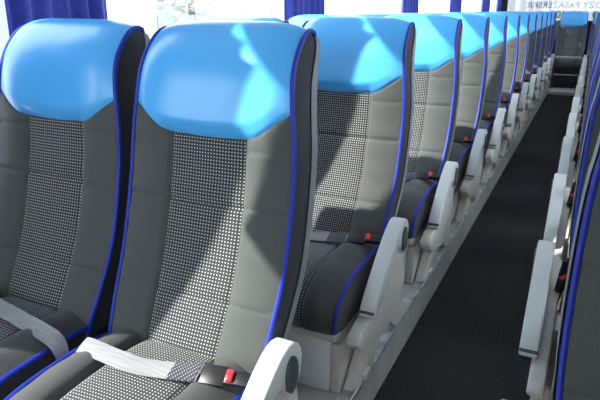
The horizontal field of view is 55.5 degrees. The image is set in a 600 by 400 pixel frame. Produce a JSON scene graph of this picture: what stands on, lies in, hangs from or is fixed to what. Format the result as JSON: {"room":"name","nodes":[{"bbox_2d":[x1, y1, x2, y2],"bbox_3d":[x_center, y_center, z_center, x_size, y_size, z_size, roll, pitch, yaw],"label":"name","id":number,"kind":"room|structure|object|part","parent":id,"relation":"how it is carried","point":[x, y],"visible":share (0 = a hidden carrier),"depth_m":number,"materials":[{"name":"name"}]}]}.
{"room":"vehicle interior","nodes":[
{"label":"vehicle interior","id":0,"kind":"room"},
{"bbox_2d":[398,0,496,12],"bbox_3d":[0.497,-1.261,4.292,0.050,2.080,13.200,9,20,25],"label":"wall","id":1,"kind":"structure","parent":0,"point":[399,8],"depth_m":6.66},
{"bbox_2d":[4,0,107,37],"bbox_3d":[-0.730,-0.692,1.699,0.038,1.120,0.420,9,20,25],"label":"window curtain","id":2,"kind":"object","parent":1,"relation":"hanging from","point":[18,12],"visible":0.07,"depth_m":1.70,"materials":[{"name":"blue fabric"}]},
{"bbox_2d":[284,0,324,19],"bbox_3d":[0.037,-1.186,3.182,0.038,1.120,0.500,9,20,25],"label":"window curtain","id":3,"kind":"object","parent":1,"relation":"hanging from","point":[292,8],"visible":0.16,"depth_m":3.16,"materials":[{"name":"blue fabric"}]},
{"bbox_2d":[400,0,418,12],"bbox_3d":[0.968,-1.787,4.983,0.037,1.120,0.550,9,20,25],"label":"window curtain","id":4,"kind":"object","parent":1,"relation":"hanging from","point":[407,6],"visible":0.2,"depth_m":4.99,"materials":[{"name":"blue fabric"}]},
{"bbox_2d":[297,84,549,399],"bbox_3d":[0.937,-0.242,4.287,1.031,0.149,11.200,9,20,25],"label":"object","id":5,"kind":"structure","parent":1,"relation":"attached to","point":[384,365],"depth_m":2.28,"materials":[{"name":"grey plastic"}]},
{"bbox_2d":[0,18,149,399],"bbox_3d":[-0.677,0.119,1.337,0.467,1.031,0.724,9,20,25],"label":"seat","id":6,"kind":"object","parent":5,"relation":"on","point":[68,85],"visible":0.97,"depth_m":1.37,"materials":[{"name":"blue fabric"}]},
{"bbox_3d":[-0.749,0.371,1.295,0.199,0.161,0.406,9,20,25],"label":"cushion panel","id":7,"kind":"part","parent":6,"relation":"part of","materials":[{"name":"fabric"}]},
{"bbox_3d":[-0.641,0.046,1.419,0.191,0.479,0.164,9,20,25],"label":"backrest panel","id":8,"kind":"part","parent":6,"relation":"part of","materials":[{"name":"fabric"}]},
{"bbox_2d":[0,292,96,399],"bbox_3d":[-0.751,0.373,1.292,0.402,0.187,0.419,9,20,25],"label":"seat cushion","id":9,"kind":"object","parent":6,"relation":"on","point":[31,323],"depth_m":1.29,"materials":[{"name":"fabric"}]},
{"bbox_3d":[-0.640,0.018,1.411,0.418,0.539,0.171,9,20,25],"label":"backrest","id":10,"kind":"part","parent":6,"relation":"part of","materials":[{"name":"grey fabric"}]},
{"bbox_3d":[-0.430,-0.046,1.360,0.026,0.692,0.297,8,20,22],"label":"panel","id":11,"kind":"part","parent":6,"relation":"part of","materials":[{"name":"fabric"}]},
{"bbox_2d":[4,20,319,399],"bbox_3d":[-0.246,0.187,1.138,0.509,1.031,0.722,9,20,25],"label":"seat","id":12,"kind":"object","parent":5,"relation":"on","point":[222,185],"visible":1,"depth_m":1.19,"materials":[{"name":"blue fabric"}]},
{"bbox_2d":[9,329,247,399],"bbox_3d":[-0.341,0.438,1.101,0.402,0.187,0.419,9,20,25],"label":"seat cushion","id":13,"kind":"object","parent":12,"relation":"on","point":[116,364],"depth_m":1.13,"materials":[{"name":"fabric"}]},
{"bbox_3d":[-0.339,0.436,1.105,0.199,0.161,0.406,9,20,25],"label":"cushion panel","id":14,"kind":"part","parent":12,"relation":"part of","materials":[{"name":"fabric"}]},
{"bbox_3d":[-0.230,0.111,1.228,0.191,0.479,0.164,9,20,25],"label":"backrest panel","id":15,"kind":"part","parent":12,"relation":"part of","materials":[{"name":"fabric"}]},
{"bbox_3d":[-0.230,0.082,1.220,0.418,0.539,0.171,9,20,25],"label":"backrest","id":16,"kind":"part","parent":12,"relation":"part of","materials":[{"name":"grey fabric"}]},
{"bbox_3d":[-0.085,0.408,1.039,0.045,0.217,0.319,9,20,25],"label":"armrest","id":17,"kind":"part","parent":12,"relation":"part of","materials":[{"name":"grey plastic"}]},
{"bbox_3d":[-0.019,0.018,1.169,0.026,0.692,0.297,8,20,22],"label":"panel","id":18,"kind":"part","parent":12,"relation":"part of","materials":[{"name":"fabric"}]},
{"bbox_2d":[198,16,288,22],"bbox_3d":[-0.338,-0.099,1.993,0.467,1.031,0.724,9,20,25],"label":"seat","id":19,"kind":"object","parent":5,"relation":"on","point":[239,18],"visible":0.02,"depth_m":2.04,"materials":[{"name":"blue leather"}]},
{"bbox_2d":[287,14,355,25],"bbox_3d":[0.001,-0.318,2.649,0.467,1.031,0.724,9,20,25],"label":"seat","id":20,"kind":"object","parent":5,"relation":"on","point":[298,20],"visible":0.03,"depth_m":2.73,"materials":[{"name":"blue leather"}]},
{"bbox_2d":[287,17,416,399],"bbox_3d":[0.093,-0.032,1.794,0.509,1.031,0.722,9,20,25],"label":"seat","id":21,"kind":"object","parent":5,"relation":"on","point":[351,290],"visible":0.65,"depth_m":1.81,"materials":[{"name":"grey fabric"}]},
{"bbox_3d":[-0.068,0.434,1.709,0.353,0.200,0.030,9,20,25],"label":"panel","id":22,"kind":"part","parent":21,"relation":"part of","materials":[{"name":"grey plastic"}]},
{"bbox_3d":[0.000,0.217,1.760,0.199,0.161,0.406,9,20,25],"label":"cushion panel","id":23,"kind":"part","parent":21,"relation":"part of","materials":[{"name":"fabric"}]},
{"bbox_2d":[301,238,377,335],"bbox_3d":[-0.002,0.220,1.757,0.402,0.187,0.419,9,20,25],"label":"seat cushion","id":24,"kind":"object","parent":21,"relation":"on","point":[337,272],"depth_m":1.60,"materials":[{"name":"fabric"}]},
{"bbox_3d":[0.108,-0.107,1.884,0.191,0.479,0.164,9,20,25],"label":"backrest panel","id":25,"kind":"part","parent":21,"relation":"part of","materials":[{"name":"fabric"}]},
{"bbox_3d":[0.109,-0.136,1.876,0.418,0.539,0.171,9,20,25],"label":"backrest","id":26,"kind":"part","parent":21,"relation":"part of","materials":[{"name":"grey fabric"}]},
{"bbox_3d":[0.255,0.399,1.834,0.038,0.161,0.518,9,20,25],"label":"seat leg","id":27,"kind":"part","parent":21,"relation":"part of","materials":[{"name":"beige plastic"}]},
{"bbox_3d":[0.254,0.190,1.695,0.045,0.217,0.319,9,20,25],"label":"armrest","id":28,"kind":"part","parent":21,"relation":"part of","materials":[{"name":"grey plastic"}]},
{"bbox_3d":[0.319,-0.200,1.825,0.026,0.692,0.297,8,20,22],"label":"panel","id":29,"kind":"part","parent":21,"relation":"part of","materials":[{"name":"fabric"}]},
{"bbox_2d":[352,13,399,16],"bbox_3d":[0.340,-0.536,3.304,0.467,1.031,0.724,9,20,25],"label":"seat","id":30,"kind":"object","parent":5,"relation":"on","point":[366,14],"visible":0.03,"depth_m":3.37,"materials":[{"name":"blue leather"}]},
{"bbox_2d":[394,13,431,14],"bbox_3d":[0.679,-0.755,3.960,0.467,1.031,0.724,9,20,25],"label":"seat","id":31,"kind":"object","parent":5,"relation":"on","point":[394,13],"visible":0.02,"depth_m":4.02,"materials":[{"name":"blue leather"}]},
{"bbox_2d":[386,15,462,288],"bbox_3d":[0.431,-0.250,2.449,0.509,1.031,0.722,9,20,25],"label":"seat","id":32,"kind":"object","parent":5,"relation":"on","point":[426,202],"visible":0.43,"depth_m":2.46,"materials":[{"name":"grey fabric"}]},
{"bbox_3d":[0.271,0.216,2.365,0.353,0.200,0.030,9,20,25],"label":"panel","id":33,"kind":"part","parent":32,"relation":"part of","materials":[{"name":"grey plastic"}]},
{"bbox_2d":[396,176,435,238],"bbox_3d":[0.337,0.001,2.412,0.402,0.187,0.419,9,20,25],"label":"seat cushion","id":34,"kind":"object","parent":32,"relation":"on","point":[419,192],"depth_m":2.27,"materials":[{"name":"fabric"}]},
{"bbox_3d":[0.447,-0.326,2.540,0.191,0.479,0.164,9,20,25],"label":"backrest panel","id":35,"kind":"part","parent":32,"relation":"part of","materials":[{"name":"fabric"}]},
{"bbox_3d":[0.594,0.180,2.490,0.038,0.161,0.518,9,20,25],"label":"seat leg","id":36,"kind":"part","parent":32,"relation":"part of","materials":[{"name":"beige plastic"}]},
{"bbox_3d":[0.448,-0.355,2.531,0.418,0.539,0.171,9,20,25],"label":"backrest","id":37,"kind":"part","parent":32,"relation":"part of","materials":[{"name":"grey fabric"}]},
{"bbox_3d":[0.593,-0.029,2.350,0.045,0.217,0.319,9,20,25],"label":"armrest","id":38,"kind":"part","parent":32,"relation":"part of","materials":[{"name":"grey plastic"}]},
{"bbox_3d":[0.658,-0.419,2.480,0.026,0.692,0.297,8,20,22],"label":"panel","id":39,"kind":"part","parent":32,"relation":"part of","materials":[{"name":"fabric"}]},
{"bbox_2d":[443,12,469,13],"bbox_3d":[1.357,-1.192,5.271,0.467,1.031,0.724,9,20,25],"label":"seat","id":40,"kind":"object","parent":5,"relation":"on","point":[443,12],"visible":0.02,"depth_m":5.34,"materials":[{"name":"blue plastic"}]},
{"bbox_2d":[432,14,489,225],"bbox_3d":[0.770,-0.469,3.105,0.509,1.031,0.722,9,20,25],"label":"seat","id":41,"kind":"object","parent":5,"relation":"on","point":[469,143],"visible":0.35,"depth_m":3.11,"materials":[{"name":"grey fabric"}]},
{"bbox_2d":[448,141,468,185],"bbox_3d":[0.676,-0.218,3.068,0.402,0.187,0.419,9,20,25],"label":"seat cushion","id":42,"kind":"object","parent":41,"relation":"on","point":[459,152],"depth_m":2.97,"materials":[{"name":"fabric"}]},
{"bbox_3d":[0.786,-0.544,3.195,0.191,0.479,0.164,9,20,25],"label":"backrest panel","id":43,"kind":"part","parent":41,"relation":"part of","materials":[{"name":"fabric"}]},
{"bbox_3d":[0.933,-0.038,3.146,0.038,0.161,0.518,9,20,25],"label":"seat leg","id":44,"kind":"part","parent":41,"relation":"part of","materials":[{"name":"beige plastic"}]},
{"bbox_3d":[0.787,-0.573,3.187,0.418,0.539,0.171,9,20,25],"label":"backrest","id":45,"kind":"part","parent":41,"relation":"part of","materials":[{"name":"grey fabric"}]},
{"bbox_3d":[0.932,-0.248,3.006,0.045,0.217,0.319,9,20,25],"label":"armrest","id":46,"kind":"part","parent":41,"relation":"part of","materials":[{"name":"grey plastic"}]},
{"bbox_3d":[0.997,-0.637,3.136,0.026,0.692,0.297,8,20,22],"label":"panel","id":47,"kind":"part","parent":41,"relation":"part of","materials":[{"name":"fabric"}]},
{"bbox_2d":[461,13,507,185],"bbox_3d":[1.109,-0.687,3.761,0.509,1.031,0.722,9,20,25],"label":"seat","id":48,"kind":"object","parent":5,"relation":"on","point":[493,118],"visible":0.35,"depth_m":3.76,"materials":[{"name":"grey fabric"}]},
{"bbox_2d":[478,119,490,151],"bbox_3d":[1.014,-0.436,3.724,0.402,0.187,0.419,9,20,25],"label":"armrest","id":49,"kind":"object","parent":48,"relation":"on","point":[484,123],"depth_m":3.68,"materials":[{"name":"plastic"}]},
{"bbox_3d":[1.272,-0.257,3.801,0.038,0.161,0.518,9,20,25],"label":"seat leg","id":50,"kind":"part","parent":48,"relation":"part of","materials":[{"name":"beige plastic"}]},
{"bbox_3d":[1.126,-0.792,3.842,0.418,0.539,0.171,9,20,25],"label":"backrest","id":51,"kind":"part","parent":48,"relation":"part of","materials":[{"name":"grey fabric"}]},
{"bbox_3d":[1.271,-0.466,3.662,0.045,0.217,0.319,9,20,25],"label":"armrest","id":52,"kind":"part","parent":48,"relation":"part of","materials":[{"name":"grey plastic"}]},
{"bbox_3d":[1.336,-0.856,3.792,0.026,0.692,0.297,8,20,22],"label":"panel","id":53,"kind":"part","parent":48,"relation":"part of","materials":[{"name":"fabric"}]},
{"bbox_2d":[494,13,520,157],"bbox_3d":[1.448,-0.906,4.416,0.509,1.031,0.722,9,20,25],"label":"seat","id":54,"kind":"object","parent":5,"relation":"on","point":[514,20],"visible":0.3,"depth_m":4.42,"materials":[{"name":"grey fabric"}]},
{"bbox_3d":[1.611,-0.475,4.457,0.038,0.161,0.518,9,20,25],"label":"seat leg","id":55,"kind":"part","parent":54,"relation":"part of","materials":[{"name":"beige plastic"}]},
{"bbox_3d":[1.465,-1.010,4.498,0.418,0.539,0.171,9,20,25],"label":"backrest","id":56,"kind":"part","parent":54,"relation":"part of","materials":[{"name":"grey fabric"}]},
{"bbox_3d":[1.609,-0.685,4.317,0.045,0.217,0.319,9,20,25],"label":"armrest","id":57,"kind":"part","parent":54,"relation":"part of","materials":[{"name":"grey plastic"}]},
{"bbox_3d":[1.675,-1.075,4.447,0.026,0.692,0.297,8,20,22],"label":"panel","id":58,"kind":"part","parent":54,"relation":"part of","materials":[{"name":"fabric"}]},
{"bbox_2d":[496,12,529,137],"bbox_3d":[1.787,-1.124,5.072,0.509,1.031,0.722,9,20,25],"label":"seat","id":59,"kind":"object","parent":5,"relation":"on","point":[525,18],"visible":0.2,"depth_m":5.07,"materials":[{"name":"grey plastic"}]},
{"bbox_3d":[1.950,-0.694,5.112,0.038,0.161,0.518,9,20,25],"label":"seat leg","id":60,"kind":"part","parent":59,"relation":"part of","materials":[{"name":"beige plastic"}]},
{"bbox_3d":[1.804,-1.229,5.154,0.418,0.539,0.171,9,20,25],"label":"backrest","id":61,"kind":"part","parent":59,"relation":"part of","materials":[{"name":"grey fabric"}]},
{"bbox_3d":[1.948,-0.903,4.973,0.045,0.217,0.319,9,20,25],"label":"armrest","id":62,"kind":"part","parent":59,"relation":"part of","materials":[{"name":"grey plastic"}]},
{"bbox_2d":[518,12,537,122],"bbox_3d":[2.126,-1.343,5.727,0.509,1.031,0.722,9,20,25],"label":"seat","id":63,"kind":"object","parent":5,"relation":"on","point":[533,17],"visible":0.28,"depth_m":5.72,"materials":[{"name":"grey plastic"}]},
{"bbox_3d":[2.288,-0.912,5.768,0.038,0.161,0.518,9,20,25],"label":"seat leg","id":64,"kind":"part","parent":63,"relation":"part of","materials":[{"name":"beige plastic"}]},
{"bbox_3d":[2.143,-1.448,5.809,0.418,0.539,0.171,9,20,25],"label":"backrest","id":65,"kind":"part","parent":63,"relation":"part of","materials":[{"name":"grey fabric"}]},
{"bbox_3d":[2.287,-1.122,5.628,0.045,0.217,0.319,9,20,25],"label":"armrest","id":66,"kind":"part","parent":63,"relation":"part of","materials":[{"name":"grey plastic"}]},
{"bbox_2d":[529,12,542,110],"bbox_3d":[2.465,-1.561,6.383,0.509,1.031,0.722,9,20,25],"label":"seat","id":67,"kind":"object","parent":5,"relation":"on","point":[539,72],"visible":0.23,"depth_m":6.38,"materials":[{"name":"grey fabric"}]},
{"bbox_3d":[2.627,-1.131,6.424,0.038,0.161,0.518,9,20,25],"label":"seat leg","id":68,"kind":"part","parent":67,"relation":"part of","materials":[{"name":"beige plastic"}]},
{"bbox_3d":[2.481,-1.666,6.465,0.418,0.539,0.171,9,20,25],"label":"backrest","id":69,"kind":"part","parent":67,"relation":"part of","materials":[{"name":"grey fabric"}]},
{"bbox_3d":[2.626,-1.340,6.284,0.045,0.217,0.319,9,20,25],"label":"armrest","id":70,"kind":"part","parent":67,"relation":"part of","materials":[{"name":"grey plastic"}]},
{"bbox_2d":[536,12,547,100],"bbox_3d":[2.804,-1.780,7.039,0.509,1.031,0.722,9,20,25],"label":"seat","id":71,"kind":"object","parent":5,"relation":"on","point":[545,15],"visible":0.2,"depth_m":7.03,"materials":[{"name":"grey fabric"}]},
{"bbox_3d":[2.820,-1.885,7.120,0.418,0.539,0.171,9,20,25],"label":"backrest","id":72,"kind":"part","parent":71,"relation":"part of","materials":[{"name":"grey fabric"}]},
{"bbox_3d":[2.965,-1.559,6.940,0.045,0.217,0.319,9,20,25],"label":"armrest","id":73,"kind":"part","parent":71,"relation":"part of","materials":[{"name":"grey plastic"}]},
{"bbox_2d":[534,11,554,85],"bbox_3d":[3.482,-2.217,8.350,0.509,1.031,0.722,9,20,25],"label":"seat","id":74,"kind":"object","parent":5,"relation":"on","point":[553,13],"visible":0.19,"depth_m":8.35,"materials":[{"name":"grey fabric"}]},
{"bbox_3d":[3.498,-2.322,8.432,0.418,0.539,0.171,9,20,25],"label":"backrest","id":75,"kind":"part","parent":74,"relation":"part of","materials":[{"name":"grey fabric"}]},
{"bbox_3d":[3.643,-1.996,8.251,0.045,0.217,0.319,9,20,25],"label":"armrest","id":76,"kind":"part","parent":74,"relation":"part of","materials":[{"name":"grey plastic"}]},
{"bbox_2d":[542,12,551,92],"bbox_3d":[3.143,-1.998,7.694,0.509,1.031,0.722,9,20,25],"label":"seat","id":77,"kind":"object","parent":5,"relation":"on","point":[549,60],"visible":0.16,"depth_m":7.69,"materials":[{"name":"grey fabric"}]},
{"bbox_3d":[3.159,-2.103,7.776,0.418,0.539,0.171,9,20,25],"label":"backrest","id":78,"kind":"part","parent":77,"relation":"part of","materials":[{"name":"grey fabric"}]},
{"bbox_3d":[3.304,-1.777,7.595,0.045,0.217,0.319,9,20,25],"label":"armrest","id":79,"kind":"part","parent":77,"relation":"part of","materials":[{"name":"grey plastic"}]},
{"bbox_2d":[336,82,549,399],"bbox_3d":[1.393,-0.243,4.075,0.039,0.026,11.140,9,20,25],"label":"rail","id":80,"kind":"object","parent":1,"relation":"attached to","point":[414,291],"visible":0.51,"depth_m":2.21,"materials":[{"name":"metal"}]},
{"bbox_2d":[449,0,461,11],"bbox_3d":[1.829,-2.342,6.648,0.038,1.120,0.600,9,20,25],"label":"window curtain","id":81,"kind":"object","parent":1,"relation":"hanging from","point":[455,5],"visible":0.26,"depth_m":6.63,"materials":[{"name":"blue fabric"}]},
{"bbox_2d":[480,0,490,11],"bbox_3d":[2.764,-2.945,8.458,0.037,1.120,0.750,9,20,25],"label":"window curtain","id":82,"kind":"object","parent":1,"relation":"hanging from","point":[485,4],"visible":0.3,"depth_m":8.42,"materials":[{"name":"blue fabric"}]},
{"bbox_2d":[495,0,501,10],"bbox_3d":[3.339,-3.316,9.570,0.038,1.120,0.460,9,20,25],"label":"window curtain","id":83,"kind":"object","parent":1,"relation":"hanging from","point":[498,2],"visible":0.29,"depth_m":9.54,"materials":[{"name":"blue fabric"}]},
{"bbox_2d":[373,94,573,399],"bbox_3d":[1.649,-0.070,4.094,2.520,0.050,13.200,9,20,25],"label":"floor","id":84,"kind":"structure","parent":0,"point":[464,344],"depth_m":2.51,"materials":[{"name":"black carpet"}]},
{"bbox_2d":[547,87,574,95],"bbox_3d":[4.038,-1.655,8.700,0.452,0.044,0.550,9,20,25],"label":"trim","id":85,"kind":"structure","parent":84,"relation":"on","point":[554,90],"depth_m":8.54,"materials":[{"name":"grey plastic"}]},
{"bbox_2d":[550,133,580,399],"bbox_3d":[2.273,-0.031,3.667,1.031,0.149,11.200,9,20,25],"label":"trim","id":86,"kind":"structure","parent":84,"relation":"on","point":[558,313],"depth_m":2.08,"materials":[{"name":"grey plastic"}]},
{"bbox_2d":[501,132,599,399],"bbox_3d":[0.534,0.310,0.776,0.538,1.031,0.730,9,20,25],"label":"seat","id":87,"kind":"object","parent":86,"relation":"on","point":[577,362],"visible":1,"depth_m":0.93,"materials":[{"name":"blue fabric"}]},
{"bbox_3d":[0.621,0.216,0.825,0.418,0.539,0.171,9,20,25],"label":"backrest","id":88,"kind":"part","parent":87,"relation":"part of","materials":[{"name":"grey fabric"}]},
{"bbox_2d":[518,77,599,399],"bbox_3d":[0.873,0.091,1.432,0.538,1.031,0.730,9,20,25],"label":"seat","id":89,"kind":"object","parent":86,"relation":"on","point":[539,338],"visible":0.56,"depth_m":1.49,"materials":[{"name":"grey plastic"}]},
{"bbox_3d":[0.635,0.249,1.518,0.045,0.217,0.319,9,20,25],"label":"armrest","id":90,"kind":"part","parent":89,"relation":"part of","materials":[{"name":"grey plastic"}]},
{"bbox_3d":[0.703,0.469,1.626,0.038,0.161,0.518,9,20,25],"label":"seat leg","id":91,"kind":"part","parent":89,"relation":"part of","materials":[{"name":"beige plastic"}]},
{"bbox_3d":[0.959,-0.002,1.481,0.418,0.539,0.171,9,20,25],"label":"backrest","id":92,"kind":"part","parent":89,"relation":"part of","materials":[{"name":"grey fabric"}]},
{"bbox_2d":[543,53,599,309],"bbox_3d":[1.212,-0.128,2.087,0.538,1.031,0.730,9,20,25],"label":"seat","id":93,"kind":"object","parent":86,"relation":"on","point":[561,197],"visible":0.34,"depth_m":2.15,"materials":[{"name":"grey plastic"}]},
{"bbox_3d":[0.974,0.031,2.174,0.045,0.217,0.319,9,20,25],"label":"armrest","id":94,"kind":"part","parent":93,"relation":"part of","materials":[{"name":"grey plastic"}]},
{"bbox_3d":[1.042,0.251,2.282,0.038,0.161,0.518,9,20,25],"label":"seat leg","id":95,"kind":"part","parent":93,"relation":"part of","materials":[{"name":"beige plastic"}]},
{"bbox_3d":[1.298,-0.221,2.136,0.418,0.539,0.171,9,20,25],"label":"backrest","id":96,"kind":"part","parent":93,"relation":"part of","materials":[{"name":"grey fabric"}]},
{"bbox_2d":[558,39,599,239],"bbox_3d":[1.551,-0.346,2.743,0.538,1.031,0.730,9,20,25],"label":"seat","id":97,"kind":"object","parent":86,"relation":"on","point":[568,154],"visible":0.26,"depth_m":2.81,"materials":[{"name":"grey plastic"}]},
{"bbox_3d":[1.312,-0.188,2.829,0.045,0.217,0.319,9,20,25],"label":"armrest","id":98,"kind":"part","parent":97,"relation":"part of","materials":[{"name":"grey plastic"}]},
{"bbox_3d":[1.381,0.032,2.938,0.038,0.161,0.518,9,20,25],"label":"seat leg","id":99,"kind":"part","parent":97,"relation":"part of","materials":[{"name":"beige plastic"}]},
{"bbox_2d":[566,30,599,181],"bbox_3d":[1.890,-0.565,3.399,0.538,1.031,0.730,9,20,25],"label":"seat","id":100,"kind":"object","parent":86,"relation":"on","point":[573,128],"visible":0.24,"depth_m":3.48,"materials":[{"name":"grey plastic"}]},
{"bbox_3d":[1.651,-0.406,3.485,0.045,0.217,0.319,9,20,25],"label":"armrest","id":101,"kind":"part","parent":100,"relation":"part of","materials":[{"name":"grey plastic"}]},
{"bbox_3d":[1.720,-0.186,3.593,0.038,0.161,0.518,9,20,25],"label":"seat leg","id":102,"kind":"part","parent":100,"relation":"part of","materials":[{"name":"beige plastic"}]},
{"bbox_2d":[571,23,599,140],"bbox_3d":[2.229,-0.783,4.054,0.538,1.031,0.730,9,20,25],"label":"seat","id":103,"kind":"object","parent":86,"relation":"on","point":[575,107],"visible":0.23,"depth_m":4.14,"materials":[{"name":"grey plastic"}]},
{"bbox_3d":[1.990,-0.625,4.140,0.045,0.217,0.319,9,20,25],"label":"armrest","id":104,"kind":"part","parent":103,"relation":"part of","materials":[{"name":"grey plastic"}]},
{"bbox_2d":[574,18,599,138],"bbox_3d":[2.568,-1.002,4.710,0.538,1.031,0.730,9,20,25],"label":"seat","id":105,"kind":"object","parent":86,"relation":"on","point":[577,93],"visible":0.16,"depth_m":4.80,"materials":[{"name":"grey plastic"}]},
{"bbox_3d":[2.329,-0.843,4.796,0.045,0.217,0.319,9,20,25],"label":"armrest","id":106,"kind":"part","parent":105,"relation":"part of","materials":[{"name":"grey plastic"}]},
{"bbox_2d":[577,16,599,115],"bbox_3d":[2.906,-1.220,5.365,0.538,1.031,0.730,9,20,25],"label":"seat","id":107,"kind":"object","parent":86,"relation":"on","point":[580,78],"visible":0.13,"depth_m":5.46,"materials":[{"name":"grey plastic"}]},
{"bbox_3d":[2.668,-1.062,5.452,0.045,0.217,0.319,9,20,25],"label":"armrest","id":108,"kind":"part","parent":107,"relation":"part of","materials":[{"name":"grey plastic"}]},
{"bbox_2d":[579,15,599,81],"bbox_3d":[3.245,-1.439,6.021,0.538,1.031,0.730,9,20,25],"label":"seat","id":109,"kind":"object","parent":86,"relation":"on","point":[581,72],"visible":0.06,"depth_m":6.12,"materials":[{"name":"grey plastic"}]},
{"bbox_3d":[3.007,-1.280,6.107,0.045,0.217,0.319,9,20,25],"label":"armrest","id":110,"kind":"part","parent":109,"relation":"part of","materials":[{"name":"grey plastic"}]},
{"bbox_2d":[580,13,599,74],"bbox_3d":[3.584,-1.657,6.677,0.538,1.031,0.730,9,20,25],"label":"seat","id":111,"kind":"object","parent":86,"relation":"on","point":[582,64],"visible":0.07,"depth_m":6.79,"materials":[{"name":"grey plastic"}]},
{"bbox_2d":[582,14,598,67],"bbox_3d":[3.923,-1.876,7.332,0.538,1.031,0.730,9,20,25],"label":"seat","id":112,"kind":"object","parent":86,"relation":"on","point":[584,60],"visible":0.08,"depth_m":7.43,"materials":[{"name":"grey plastic"}]},
{"bbox_2d":[582,13,598,62],"bbox_3d":[4.262,-2.094,7.988,0.538,1.031,0.730,9,20,25],"label":"seat","id":113,"kind":"object","parent":86,"relation":"on","point":[585,56],"visible":0.09,"depth_m":8.10,"materials":[{"name":"grey plastic"}]},
{"bbox_2d":[550,56,582,87],"bbox_3d":[4.075,-1.922,8.726,0.403,0.535,0.028,9,20,25],"label":"guard rail","id":114,"kind":"object","parent":84,"relation":"on","point":[555,56],"visible":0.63,"depth_m":8.71,"materials":[{"name":"grey plastic"}]},
{"bbox_3d":[3.905,-1.949,8.806,0.023,0.535,0.024,9,20,25],"label":"post","id":115,"kind":"part","parent":114,"relation":"part of","materials":[{"name":"grey plastic"}]},
{"bbox_2d":[501,0,592,74],"bbox_3d":[4.568,-2.961,9.399,2.620,2.080,0.050,9,20,25],"label":"wall","id":116,"kind":"structure","parent":0,"point":[504,3],"depth_m":9.54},
{"bbox_2d":[507,0,599,20],"bbox_3d":[4.569,-3.366,9.264,2.240,0.865,0.010,9,20,25],"label":"window","id":117,"kind":"structure","parent":116,"relation":"in","point":[559,6],"depth_m":9.48,"materials":[{"name":"clear glass"}]},
{"bbox_2d":[549,75,576,87],"bbox_3d":[4.357,-1.911,9.300,2.520,0.149,0.900,9,20,25],"label":"trim","id":118,"kind":"structure","parent":116,"relation":"attached to","point":[559,84],"depth_m":8.93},
{"bbox_2d":[548,11,556,56],"bbox_3d":[3.814,-2.477,9.129,0.435,1.031,0.710,9,20,25],"label":"seat","id":119,"kind":"object","parent":118,"relation":"on","point":[548,11],"visible":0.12,"depth_m":9.13,"materials":[{"name":"grey fabric"}]},
{"bbox_2d":[552,11,588,81],"bbox_3d":[4.228,-2.412,8.937,0.435,1.031,0.710,9,20,25],"label":"seat","id":120,"kind":"object","parent":118,"relation":"on","point":[573,25],"visible":0.84,"depth_m":8.96,"materials":[{"name":"grey fabric"}]},
{"bbox_3d":[4.098,-1.941,8.837,0.353,0.200,0.030,9,20,25],"label":"panel","id":121,"kind":"part","parent":120,"relation":"part of","materials":[{"name":"black plastic"}]},
{"bbox_2d":[553,55,580,67],"bbox_3d":[4.164,-2.155,8.885,0.402,0.187,0.419,9,20,25],"label":"seat cushion","id":122,"kind":"object","parent":120,"relation":"on","point":[560,62],"depth_m":8.74,"materials":[{"name":"fabric"}]},
{"bbox_3d":[4.166,-2.158,8.889,0.199,0.161,0.406,9,20,25],"label":"cushion panel","id":123,"kind":"part","parent":120,"relation":"part of","materials":[{"name":"fabric"}]},
{"bbox_3d":[4.274,-2.482,9.012,0.191,0.479,0.164,9,20,25],"label":"backrest panel","id":124,"kind":"part","parent":120,"relation":"part of","materials":[{"name":"fabric"}]},
{"bbox_3d":[4.275,-2.511,9.004,0.418,0.539,0.171,9,20,25],"label":"backrest","id":125,"kind":"part","parent":120,"relation":"part of","materials":[{"name":"grey fabric"}]},
{"bbox_2d":[587,12,599,58],"bbox_3d":[4.645,-2.346,8.743,0.435,1.031,0.710,9,20,25],"label":"seat","id":126,"kind":"object","parent":118,"relation":"on","point":[596,13],"visible":0.31,"depth_m":8.90,"materials":[{"name":"grey fabric"}]},
{"bbox_3d":[4.692,-2.445,8.810,0.418,0.539,0.171,9,20,25],"label":"backrest","id":127,"kind":"part","parent":126,"relation":"part of","materials":[{"name":"grey fabric"}]},
{"label":"outside","id":128,"kind":"structure","parent":0,"visible":0},
{"bbox_3d":[4.407,-1.183,10.280,120.000,0.050,140.000,9,20,25],"label":"ground","id":129,"kind":"structure","parent":128,"visible":0},
{"bbox_2d":[0,0,122,57],"bbox_3d":[-10.813,-5.703,11.945,7.800,7.400,12.600,9,20,25],"label":"building","id":130,"kind":"structure","parent":129,"relation":"on","point":[114,8],"depth_m":13.00,"materials":[{"name":"paint"}]},
{"bbox_2d":[135,0,241,23],"bbox_3d":[-3.031,-5.486,15.620,3.620,4.702,3.467,9,20,25],"label":"tree","id":131,"kind":"object","parent":129,"relation":"on","point":[178,5],"visible":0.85,"depth_m":15.51,"materials":[{"name":"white plant"}]},
{"bbox_2d":[121,0,283,38],"bbox_3d":[-5.564,-10.529,26.408,7.800,7.400,14.600,9,20,25],"label":"building","id":132,"kind":"structure","parent":129,"relation":"on","point":[133,13],"depth_m":22.26,"materials":[{"name":"paint"}]}
]}

